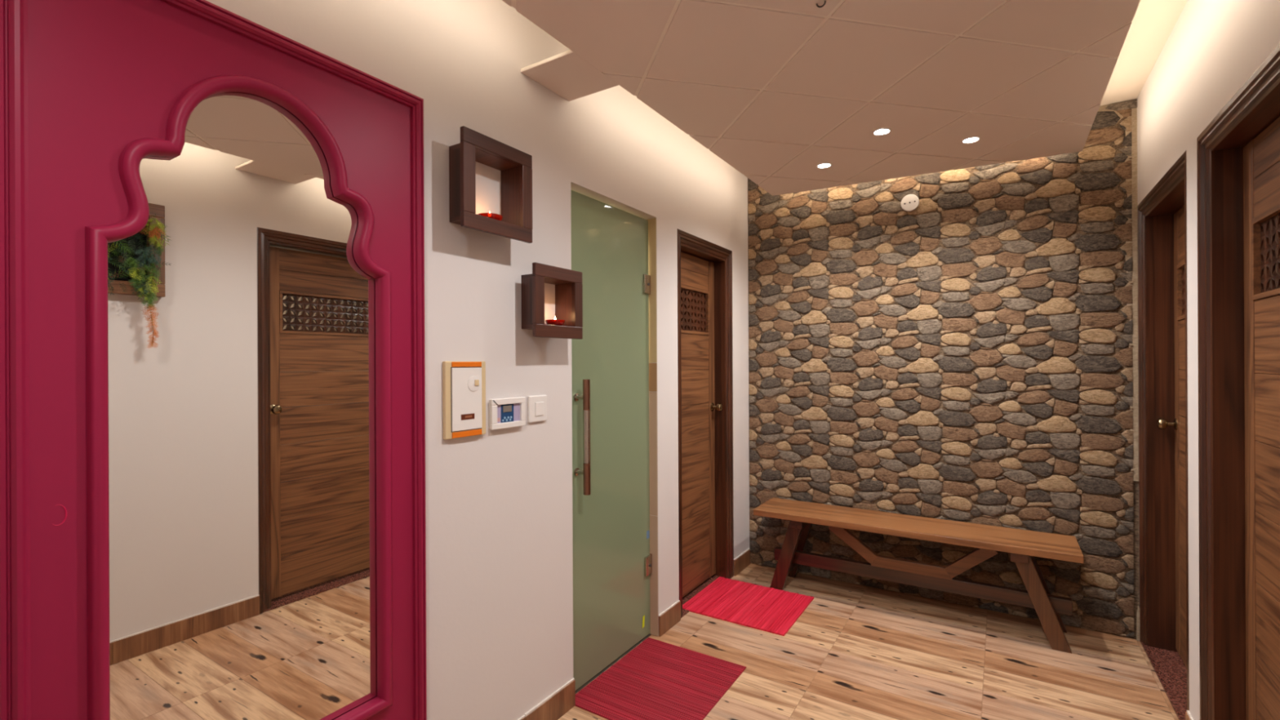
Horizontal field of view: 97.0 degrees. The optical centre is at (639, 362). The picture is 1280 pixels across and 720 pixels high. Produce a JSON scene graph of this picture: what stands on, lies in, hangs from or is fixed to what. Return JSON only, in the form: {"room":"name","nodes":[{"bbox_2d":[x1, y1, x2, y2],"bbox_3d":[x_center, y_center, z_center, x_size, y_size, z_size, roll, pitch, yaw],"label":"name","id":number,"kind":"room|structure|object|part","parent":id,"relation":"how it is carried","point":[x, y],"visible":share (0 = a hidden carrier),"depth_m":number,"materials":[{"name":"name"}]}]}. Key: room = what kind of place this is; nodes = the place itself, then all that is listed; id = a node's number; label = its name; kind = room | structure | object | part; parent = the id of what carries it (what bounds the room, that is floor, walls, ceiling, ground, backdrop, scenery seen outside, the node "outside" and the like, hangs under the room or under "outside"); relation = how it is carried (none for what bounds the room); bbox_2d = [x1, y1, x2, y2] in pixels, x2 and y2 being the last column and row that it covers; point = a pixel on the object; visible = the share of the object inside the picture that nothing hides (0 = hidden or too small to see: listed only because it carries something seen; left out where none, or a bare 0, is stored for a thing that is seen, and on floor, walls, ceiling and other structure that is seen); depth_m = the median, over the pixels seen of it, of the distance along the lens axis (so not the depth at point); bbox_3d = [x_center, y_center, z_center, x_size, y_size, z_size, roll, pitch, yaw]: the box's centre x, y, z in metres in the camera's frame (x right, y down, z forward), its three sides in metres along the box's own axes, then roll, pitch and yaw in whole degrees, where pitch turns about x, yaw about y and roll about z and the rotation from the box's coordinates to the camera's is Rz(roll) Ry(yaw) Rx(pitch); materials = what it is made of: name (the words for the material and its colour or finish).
{"room":"hallway","nodes":[
{"label":"hallway","id":0,"kind":"room"},
{"bbox_2d":[205,0,749,719],"bbox_3d":[-0.690,0.046,1.652,0.140,2.555,5.042,0,0,33],"label":"wall","id":1,"kind":"structure","parent":0,"point":[499,502],"depth_m":1.92,"materials":[{"name":"paint"}]},
{"bbox_2d":[0,0,426,719],"bbox_3d":[-0.828,0.182,1.256,0.050,1.844,0.804,0,0,33],"label":"mirror frame","id":2,"kind":"object","parent":1,"relation":"attached to","point":[212,361],"visible":1,"depth_m":1.16,"materials":[{"name":"paint"}]},
{"bbox_3d":[-1.036,0.183,0.926,0.052,1.844,0.029,0,0,-19],"label":"moulding","id":3,"kind":"part","parent":2,"relation":"part of","materials":[{"name":"paint"}]},
{"bbox_2d":[107,92,377,719],"bbox_3d":[-0.844,0.182,1.267,0.010,1.824,0.784,0,0,33],"label":"mirror glass","id":4,"kind":"object","parent":2,"relation":"on","point":[242,312],"depth_m":1.23,"materials":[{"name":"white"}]},
{"bbox_3d":[-0.832,-0.722,1.256,0.050,0.036,0.804,0,0,33],"label":"moulding","id":5,"kind":"part","parent":2,"relation":"part of","materials":[{"name":"paint"}]},
{"bbox_3d":[-0.616,0.181,1.585,0.029,1.844,0.052,0,0,-6],"label":"moulding","id":6,"kind":"part","parent":2,"relation":"part of","materials":[{"name":"paint"}]},
{"bbox_2d":[442,360,485,439],"bbox_3d":[-0.535,0.111,1.742,0.023,0.233,0.157,0,0,33],"label":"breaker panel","id":7,"kind":"object","parent":1,"relation":"attached to","point":[464,382],"visible":1,"depth_m":1.73,"materials":[{"name":"beige plastic"}]},
{"bbox_3d":[-0.531,0.110,1.740,0.004,0.191,0.115,0,0,33],"label":"lid","id":8,"kind":"part","parent":7,"relation":"part of","materials":[{"name":"white plastic"}]},
{"bbox_2d":[448,125,532,243],"bbox_3d":[-0.473,-0.539,1.773,0.101,0.288,0.283,0,0,33],"label":"wall box","id":9,"kind":"object","parent":1,"relation":"attached to","point":[514,165],"visible":1,"depth_m":1.73,"materials":[{"name":"brown wood"}]},
{"bbox_3d":[-0.536,-0.538,1.689,0.085,0.200,0.014,0,0,33],"label":"panel","id":10,"kind":"part","parent":9,"relation":"part of","materials":[{"name":"brown wood"}]},
{"bbox_3d":[-0.479,-0.432,1.777,0.085,0.014,0.223,0,0,33],"label":"panel","id":11,"kind":"part","parent":9,"relation":"part of","materials":[{"name":"brown wood"}]},
{"bbox_3d":[-0.480,-0.646,1.777,0.085,0.014,0.223,0,0,33],"label":"panel","id":12,"kind":"part","parent":9,"relation":"part of","materials":[{"name":"brown wood"}]},
{"bbox_2d":[477,212,502,221],"bbox_3d":[-0.472,-0.457,1.777,0.080,0.037,0.080,0,0,33],"label":"tealight","id":13,"kind":"object","parent":9,"relation":"in","point":[496,216],"visible":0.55,"depth_m":1.75,"materials":[{"name":"red wax"}]},
{"bbox_3d":[-0.436,-0.417,1.750,0.016,0.044,0.283,0,0,33],"label":"frame rail","id":14,"kind":"part","parent":9,"relation":"part of","materials":[{"name":"brown wood"}]},
{"bbox_3d":[-0.438,-0.661,1.750,0.016,0.044,0.283,0,0,33],"label":"frame rail","id":15,"kind":"part","parent":9,"relation":"part of","materials":[{"name":"brown wood"}]},
{"bbox_3d":[-0.423,-0.539,1.865,0.085,0.200,0.014,0,0,33],"label":"panel","id":16,"kind":"part","parent":9,"relation":"part of","materials":[{"name":"brown wood"}]},
{"bbox_2d":[488,396,525,430],"bbox_3d":[-0.442,0.167,1.891,0.019,0.099,0.153,0,0,33],"label":"control panel","id":17,"kind":"object","parent":1,"relation":"attached to","point":[510,412],"visible":1,"depth_m":1.88,"materials":[{"name":"white plastic"}]},
{"bbox_3d":[-0.447,0.167,1.894,0.008,0.093,0.145,0,0,33],"label":"plate","id":18,"kind":"part","parent":17,"relation":"part of","materials":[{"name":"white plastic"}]},
{"bbox_2d":[528,395,546,422],"bbox_3d":[-0.364,0.163,2.019,0.013,0.094,0.092,0,0,33],"label":"wall switch","id":19,"kind":"object","parent":1,"relation":"attached to","point":[537,404],"visible":1,"depth_m":2.01,"materials":[{"name":"white plastic"}]},
{"bbox_2d":[520,262,582,339],"bbox_3d":[-0.320,-0.211,2.015,0.096,0.248,0.251,0,0,33],"label":"wall box","id":20,"kind":"object","parent":1,"relation":"attached to","point":[568,284],"visible":1,"depth_m":1.98,"materials":[{"name":"brown wood"}]},
{"bbox_3d":[-0.326,-0.125,2.019,0.080,0.013,0.189,0,0,33],"label":"panel","id":21,"kind":"part","parent":20,"relation":"part of","materials":[{"name":"brown wood"}]},
{"bbox_3d":[-0.374,-0.211,1.945,0.080,0.160,0.013,0,0,33],"label":"panel","id":22,"kind":"part","parent":20,"relation":"part of","materials":[{"name":"brown wood"}]},
{"bbox_3d":[-0.327,-0.298,2.019,0.080,0.013,0.189,0,0,33],"label":"panel","id":23,"kind":"part","parent":20,"relation":"part of","materials":[{"name":"brown wood"}]},
{"bbox_2d":[545,316,564,325],"bbox_3d":[-0.305,-0.150,2.036,0.072,0.037,0.072,0,0,33],"label":"tealight","id":24,"kind":"object","parent":20,"relation":"in","point":[551,322],"visible":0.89,"depth_m":2.01,"materials":[{"name":"red wax"}]},
{"bbox_3d":[-0.287,-0.314,1.993,0.016,0.044,0.251,0,0,33],"label":"frame rail","id":25,"kind":"part","parent":20,"relation":"part of","materials":[{"name":"brown wood"}]},
{"bbox_3d":[-0.286,-0.110,1.993,0.016,0.044,0.251,0,0,33],"label":"frame rail","id":26,"kind":"part","parent":20,"relation":"part of","materials":[{"name":"brown wood"}]},
{"bbox_3d":[-0.279,-0.212,2.093,0.080,0.160,0.013,0,0,33],"label":"panel","id":27,"kind":"part","parent":20,"relation":"part of","materials":[{"name":"brown wood"}]},
{"bbox_2d":[570,190,657,693],"bbox_3d":[-0.131,0.311,2.495,0.139,2.019,0.646,0,0,30],"label":"door","id":28,"kind":"structure","parent":1,"relation":"in","point":[614,382],"depth_m":2.49,"materials":[{"name":"green glass"}]},
{"bbox_2d":[517,548,750,719],"bbox_3d":[-0.630,1.271,1.597,0.010,0.104,5.007,0,0,33],"label":"baseboard","id":29,"kind":"structure","parent":1,"relation":"attached to","point":[554,706],"depth_m":2.15,"materials":[{"name":"wood"}]},
{"bbox_2d":[676,228,733,617],"bbox_3d":[0.310,0.315,3.251,0.181,2.010,0.704,0,0,33],"label":"door","id":30,"kind":"structure","parent":1,"relation":"in","point":[704,268],"depth_m":3.36,"materials":[{"name":"brown wood"}]},
{"bbox_3d":[0.196,0.315,2.948,0.046,2.009,0.070,0,0,33],"label":"casing","id":31,"kind":"part","parent":30,"relation":"part of","materials":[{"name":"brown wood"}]},
{"bbox_3d":[0.294,-0.299,3.259,0.038,0.265,0.402,0,0,33],"label":"grille frame","id":32,"kind":"part","parent":30,"relation":"part of","materials":[{"name":"brown wood"}]},
{"bbox_3d":[0.362,-0.656,3.215,0.046,0.070,0.704,0,0,33],"label":"casing","id":33,"kind":"part","parent":30,"relation":"part of","materials":[{"name":"brown wood"}]},
{"bbox_3d":[0.468,0.269,3.436,0.065,0.052,0.052,0,0,33],"label":"knob","id":34,"kind":"part","parent":30,"relation":"part of","materials":[{"name":"gold metal"}]},
{"bbox_3d":[0.537,0.313,3.482,0.046,2.009,0.070,0,0,33],"label":"casing","id":35,"kind":"part","parent":30,"relation":"part of","materials":[{"name":"brown wood"}]},
{"bbox_2d":[502,0,1140,195],"bbox_3d":[0.159,-1.019,1.053,1.944,0.018,4.952,0,0,33],"label":"ceiling","id":36,"kind":"structure","parent":0,"point":[778,91],"depth_m":1.98,"materials":[{"name":"paint"}]},
{"bbox_3d":[-0.375,-1.010,1.498,0.096,0.004,0.191,0,0,33],"label":"ceiling panel","id":37,"kind":"part","parent":36,"relation":"part of","materials":[{"name":"paint"}]},
{"bbox_3d":[-0.245,-1.010,2.009,0.234,0.004,0.261,0,0,33],"label":"ceiling panel","id":38,"kind":"part","parent":36,"relation":"part of","materials":[{"name":"paint"}]},
{"bbox_3d":[-0.156,-1.011,1.735,0.436,0.004,0.436,0,0,-12],"label":"ceiling panel","id":39,"kind":"part","parent":36,"relation":"part of","materials":[{"name":"paint"}]},
{"bbox_3d":[-0.033,-1.011,2.034,0.096,0.004,0.191,0,0,33],"label":"ceiling panel","id":40,"kind":"part","parent":36,"relation":"part of","materials":[{"name":"paint"}]},
{"bbox_3d":[0.186,-1.012,2.271,0.436,0.004,0.436,0,0,-12],"label":"ceiling panel","id":41,"kind":"part","parent":36,"relation":"part of","materials":[{"name":"paint"}]},
{"bbox_3d":[0.309,-1.013,2.570,0.096,0.004,0.191,0,0,33],"label":"ceiling panel","id":42,"kind":"part","parent":36,"relation":"part of","materials":[{"name":"paint"}]},
{"bbox_3d":[0.283,-1.013,1.832,0.436,0.004,0.436,0,0,-12],"label":"ceiling panel","id":43,"kind":"part","parent":36,"relation":"part of","materials":[{"name":"paint"}]},
{"bbox_3d":[0.651,-1.015,3.106,0.096,0.004,0.191,0,0,33],"label":"ceiling panel","id":44,"kind":"part","parent":36,"relation":"part of","materials":[{"name":"paint"}]},
{"bbox_3d":[0.529,-1.014,2.807,0.436,0.004,0.436,0,0,-12],"label":"ceiling panel","id":45,"kind":"part","parent":36,"relation":"part of","materials":[{"name":"paint"}]},
{"bbox_3d":[0.380,-1.013,1.393,0.436,0.004,0.436,0,0,-12],"label":"ceiling panel","id":46,"kind":"part","parent":36,"relation":"part of","materials":[{"name":"paint"}]},
{"bbox_3d":[0.625,-1.015,2.368,0.436,0.004,0.436,0,0,-12],"label":"ceiling panel","id":47,"kind":"part","parent":36,"relation":"part of","materials":[{"name":"paint"}]},
{"bbox_3d":[0.892,-1.016,3.188,0.414,0.004,0.378,0,0,33],"label":"ceiling panel","id":48,"kind":"part","parent":36,"relation":"part of","materials":[{"name":"paint"}]},
{"bbox_2d":[816,0,826,7],"bbox_3d":[0.508,-1.004,1.587,0.028,0.013,0.008,0,0,33],"label":"ceiling hook","id":49,"kind":"object","parent":36,"relation":"attached to","point":[824,4],"visible":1,"depth_m":1.59,"materials":[{"name":"grey"}]},
{"bbox_2d":[816,162,831,168],"bbox_3d":[0.944,-1.012,2.904,0.074,0.004,0.074,0,0,33],"label":"recessed light","id":50,"kind":"object","parent":36,"relation":"in","point":[824,165],"visible":1,"depth_m":2.90,"materials":[{"name":"white plastic"}]},
{"bbox_3d":[0.968,-1.016,2.904,0.436,0.004,0.436,0,0,-12],"label":"ceiling panel","id":51,"kind":"part","parent":36,"relation":"part of","materials":[{"name":"paint"}]},
{"bbox_3d":[1.168,-1.017,3.208,0.134,0.004,0.072,0,0,33],"label":"ceiling panel","id":52,"kind":"part","parent":36,"relation":"part of","materials":[{"name":"paint"}]},
{"bbox_3d":[0.722,-1.015,1.929,0.436,0.004,0.436,0,0,-12],"label":"ceiling panel","id":53,"kind":"part","parent":36,"relation":"part of","materials":[{"name":"paint"}]},
{"bbox_2d":[872,127,890,135],"bbox_3d":[1.058,-1.013,2.479,0.074,0.004,0.074,0,0,33],"label":"recessed light","id":54,"kind":"object","parent":36,"relation":"in","point":[884,131],"visible":1,"depth_m":2.48,"materials":[{"name":"white plastic"}]},
{"bbox_3d":[1.065,-1.017,2.465,0.436,0.004,0.436,0,0,-12],"label":"ceiling panel","id":55,"kind":"part","parent":36,"relation":"part of","materials":[{"name":"paint"}]},
{"bbox_3d":[1.407,-1.018,3.001,0.436,0.004,0.436,0,0,-12],"label":"ceiling panel","id":56,"kind":"part","parent":36,"relation":"part of","materials":[{"name":"paint"}]},
{"bbox_3d":[0.819,-1.016,1.490,0.436,0.004,0.436,0,0,-12],"label":"ceiling panel","id":57,"kind":"part","parent":36,"relation":"part of","materials":[{"name":"paint"}]},
{"bbox_2d":[961,136,980,143],"bbox_3d":[1.506,-1.015,2.578,0.074,0.004,0.074,0,0,33],"label":"recessed light","id":58,"kind":"object","parent":36,"relation":"in","point":[973,139],"visible":1,"depth_m":2.58,"materials":[{"name":"white plastic"}]},
{"bbox_3d":[1.161,-1.017,2.026,0.436,0.004,0.436,0,0,-12],"label":"ceiling panel","id":59,"kind":"part","parent":36,"relation":"part of","materials":[{"name":"paint"}]},
{"bbox_3d":[1.504,-1.019,2.562,0.436,0.004,0.436,0,0,-12],"label":"ceiling panel","id":60,"kind":"part","parent":36,"relation":"part of","materials":[{"name":"paint"}]},
{"bbox_3d":[1.723,-1.020,2.887,0.238,0.004,0.128,0,0,33],"label":"ceiling panel","id":61,"kind":"part","parent":36,"relation":"part of","materials":[{"name":"paint"}]},
{"bbox_3d":[1.825,-1.021,2.648,0.430,0.004,0.472,0,0,33],"label":"ceiling panel","id":62,"kind":"part","parent":36,"relation":"part of","materials":[{"name":"paint"}]},
{"bbox_3d":[1.601,-1.020,2.122,0.436,0.004,0.436,0,0,-12],"label":"ceiling panel","id":63,"kind":"part","parent":36,"relation":"part of","materials":[{"name":"paint"}]},
{"bbox_3d":[1.258,-1.018,1.586,0.436,0.004,0.436,0,0,-12],"label":"ceiling panel","id":64,"kind":"part","parent":36,"relation":"part of","materials":[{"name":"paint"}]},
{"bbox_3d":[1.827,-1.021,2.355,0.112,0.004,0.223,0,0,33],"label":"ceiling panel","id":65,"kind":"part","parent":36,"relation":"part of","materials":[{"name":"paint"}]},
{"bbox_3d":[1.484,-1.019,1.819,0.112,0.004,0.223,0,0,33],"label":"ceiling panel","id":66,"kind":"part","parent":36,"relation":"part of","materials":[{"name":"paint"}]},
{"bbox_2d":[557,563,1178,719],"bbox_3d":[0.203,1.349,1.104,5.424,0.060,5.272,0,0,33],"label":"floor","id":67,"kind":"structure","parent":0,"point":[856,651],"depth_m":2.46,"materials":[{"name":"brown wood"}]},
{"bbox_2d":[574,637,746,719],"bbox_3d":[0.087,1.317,2.325,0.497,0.006,0.606,0,0,33],"label":"door mat","id":68,"kind":"object","parent":67,"relation":"on","point":[655,680],"visible":0.98,"depth_m":2.31,"materials":[{"name":"fabric"}]},
{"bbox_2d":[682,576,813,636],"bbox_3d":[0.591,1.312,3.099,0.574,0.011,0.516,0,0,33],"label":"door mat","id":69,"kind":"object","parent":67,"relation":"on","point":[766,609],"visible":0.98,"depth_m":3.07,"materials":[{"name":"red fabric"}]},
{"bbox_2d":[753,497,1084,653],"bbox_3d":[1.403,1.084,3.053,1.534,0.458,0.340,0,0,33],"label":"bench","id":70,"kind":"object","parent":67,"relation":"on","point":[1023,546],"visible":1,"depth_m":2.93,"materials":[{"name":"brown wood"}]},
{"bbox_3d":[0.852,1.104,3.274,0.200,0.424,0.040,0,0,33],"label":"leg","id":71,"kind":"part","parent":70,"relation":"part of","materials":[{"name":"brown wood"}]},
{"bbox_3d":[0.893,1.206,3.385,0.040,0.050,0.190,0,0,33],"label":"cross rail","id":72,"kind":"part","parent":70,"relation":"part of","materials":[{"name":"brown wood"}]},
{"bbox_3d":[0.976,1.103,3.468,0.200,0.424,0.040,0,0,33],"label":"leg","id":73,"kind":"part","parent":70,"relation":"part of","materials":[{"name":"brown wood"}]},
{"bbox_3d":[1.402,0.872,3.053,1.534,0.034,0.340,0,0,33],"label":"seat","id":74,"kind":"part","parent":70,"relation":"part of","materials":[{"name":"brown wood"}]},
{"bbox_3d":[1.859,1.099,2.631,0.233,0.424,0.040,0,0,33],"label":"leg","id":75,"kind":"part","parent":70,"relation":"part of","materials":[{"name":"brown wood"}]},
{"bbox_3d":[1.983,1.098,2.825,0.233,0.424,0.040,0,0,33],"label":"leg","id":76,"kind":"part","parent":70,"relation":"part of","materials":[{"name":"brown wood"}]},
{"bbox_2d":[747,98,1139,639],"bbox_3d":[1.571,0.035,3.256,2.224,2.555,0.164,0,0,33],"label":"wall","id":77,"kind":"structure","parent":0,"point":[970,353],"depth_m":3.05,"materials":[{"name":"stone"}]},
{"bbox_2d":[900,194,919,211],"bbox_3d":[1.522,-0.902,3.191,0.094,0.094,0.019,0,0,33],"label":"round cover plate","id":78,"kind":"object","parent":77,"relation":"attached to","point":[909,202],"visible":1,"depth_m":3.18,"materials":[{"name":"white plastic"}]},
{"bbox_2d":[1099,0,1187,106],"bbox_3d":[0.190,-1.276,1.104,2.224,0.080,5.272,0,0,33],"label":"ceiling","id":79,"kind":"structure","parent":0,"point":[1153,21],"depth_m":2.23,"materials":[{"name":"paint"}]},
{"bbox_2d":[1137,0,1279,719],"bbox_3d":[1.067,0.037,0.530,0.140,2.555,5.042,0,0,33],"label":"wall","id":80,"kind":"structure","parent":0,"point":[1213,47],"depth_m":1.90,"materials":[{"name":"paint"}]},
{"bbox_2d":[1136,604,1139,641],"bbox_3d":[2.349,1.226,2.668,0.014,0.165,0.016,0,0,33],"label":"trim","id":81,"kind":"structure","parent":80,"relation":"attached to","point":[1138,609],"depth_m":2.66,"materials":[{"name":"beige paint"}]},
{"bbox_2d":[1137,150,1189,719],"bbox_3d":[2.202,0.284,2.270,0.181,2.051,0.841,0,0,33],"label":"door","id":82,"kind":"structure","parent":80,"relation":"in","point":[1162,215],"depth_m":2.57,"materials":[{"name":"brown wood"}]},
{"bbox_3d":[2.353,0.283,2.631,0.046,2.050,0.070,0,0,33],"label":"casing","id":83,"kind":"part","parent":82,"relation":"part of","materials":[{"name":"brown wood"}]},
{"bbox_3d":[2.140,-0.706,2.306,0.046,0.070,0.841,0,0,33],"label":"casing","id":84,"kind":"part","parent":82,"relation":"part of","materials":[{"name":"brown wood"}]},
{"bbox_3d":[2.360,0.273,2.537,0.065,0.052,0.052,0,0,35],"label":"knob","id":85,"kind":"part","parent":82,"relation":"part of","materials":[{"name":"gold metal"}]},
{"bbox_3d":[2.221,-0.306,2.255,0.038,0.240,0.539,0,0,35],"label":"grille frame","id":86,"kind":"part","parent":82,"relation":"part of","materials":[{"name":"brown wood"}]},
{"bbox_3d":[1.938,0.285,1.981,0.046,2.050,0.070,0,0,33],"label":"casing","id":87,"kind":"part","parent":82,"relation":"part of","materials":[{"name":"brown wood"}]},
{"bbox_2d":[1185,710,1193,719],"bbox_3d":[0.777,1.264,0.206,0.010,0.104,4.177,0,0,33],"label":"baseboard","id":88,"kind":"structure","parent":80,"relation":"attached to","point":[1188,716],"depth_m":1.95,"materials":[{"name":"wood"}]},
{"bbox_2d":[1196,43,1279,719],"bbox_3d":[1.609,0.287,1.341,0.181,2.051,1.114,0,0,33],"label":"door","id":89,"kind":"structure","parent":80,"relation":"in","point":[1238,151],"depth_m":1.75,"materials":[{"name":"brown wood"}]},
{"bbox_3d":[1.833,0.286,1.817,0.046,2.050,0.070,0,0,33],"label":"casing","id":90,"kind":"part","parent":89,"relation":"part of","materials":[{"name":"brown wood"}]},
{"bbox_3d":[1.547,-0.703,1.377,0.046,0.070,1.114,0,0,33],"label":"casing","id":91,"kind":"part","parent":89,"relation":"part of","materials":[{"name":"brown wood"}]},
{"bbox_3d":[1.618,-0.305,1.333,0.038,0.240,0.812,0,0,33],"label":"grille frame","id":92,"kind":"part","parent":89,"relation":"part of","materials":[{"name":"brown wood"}]}
]}

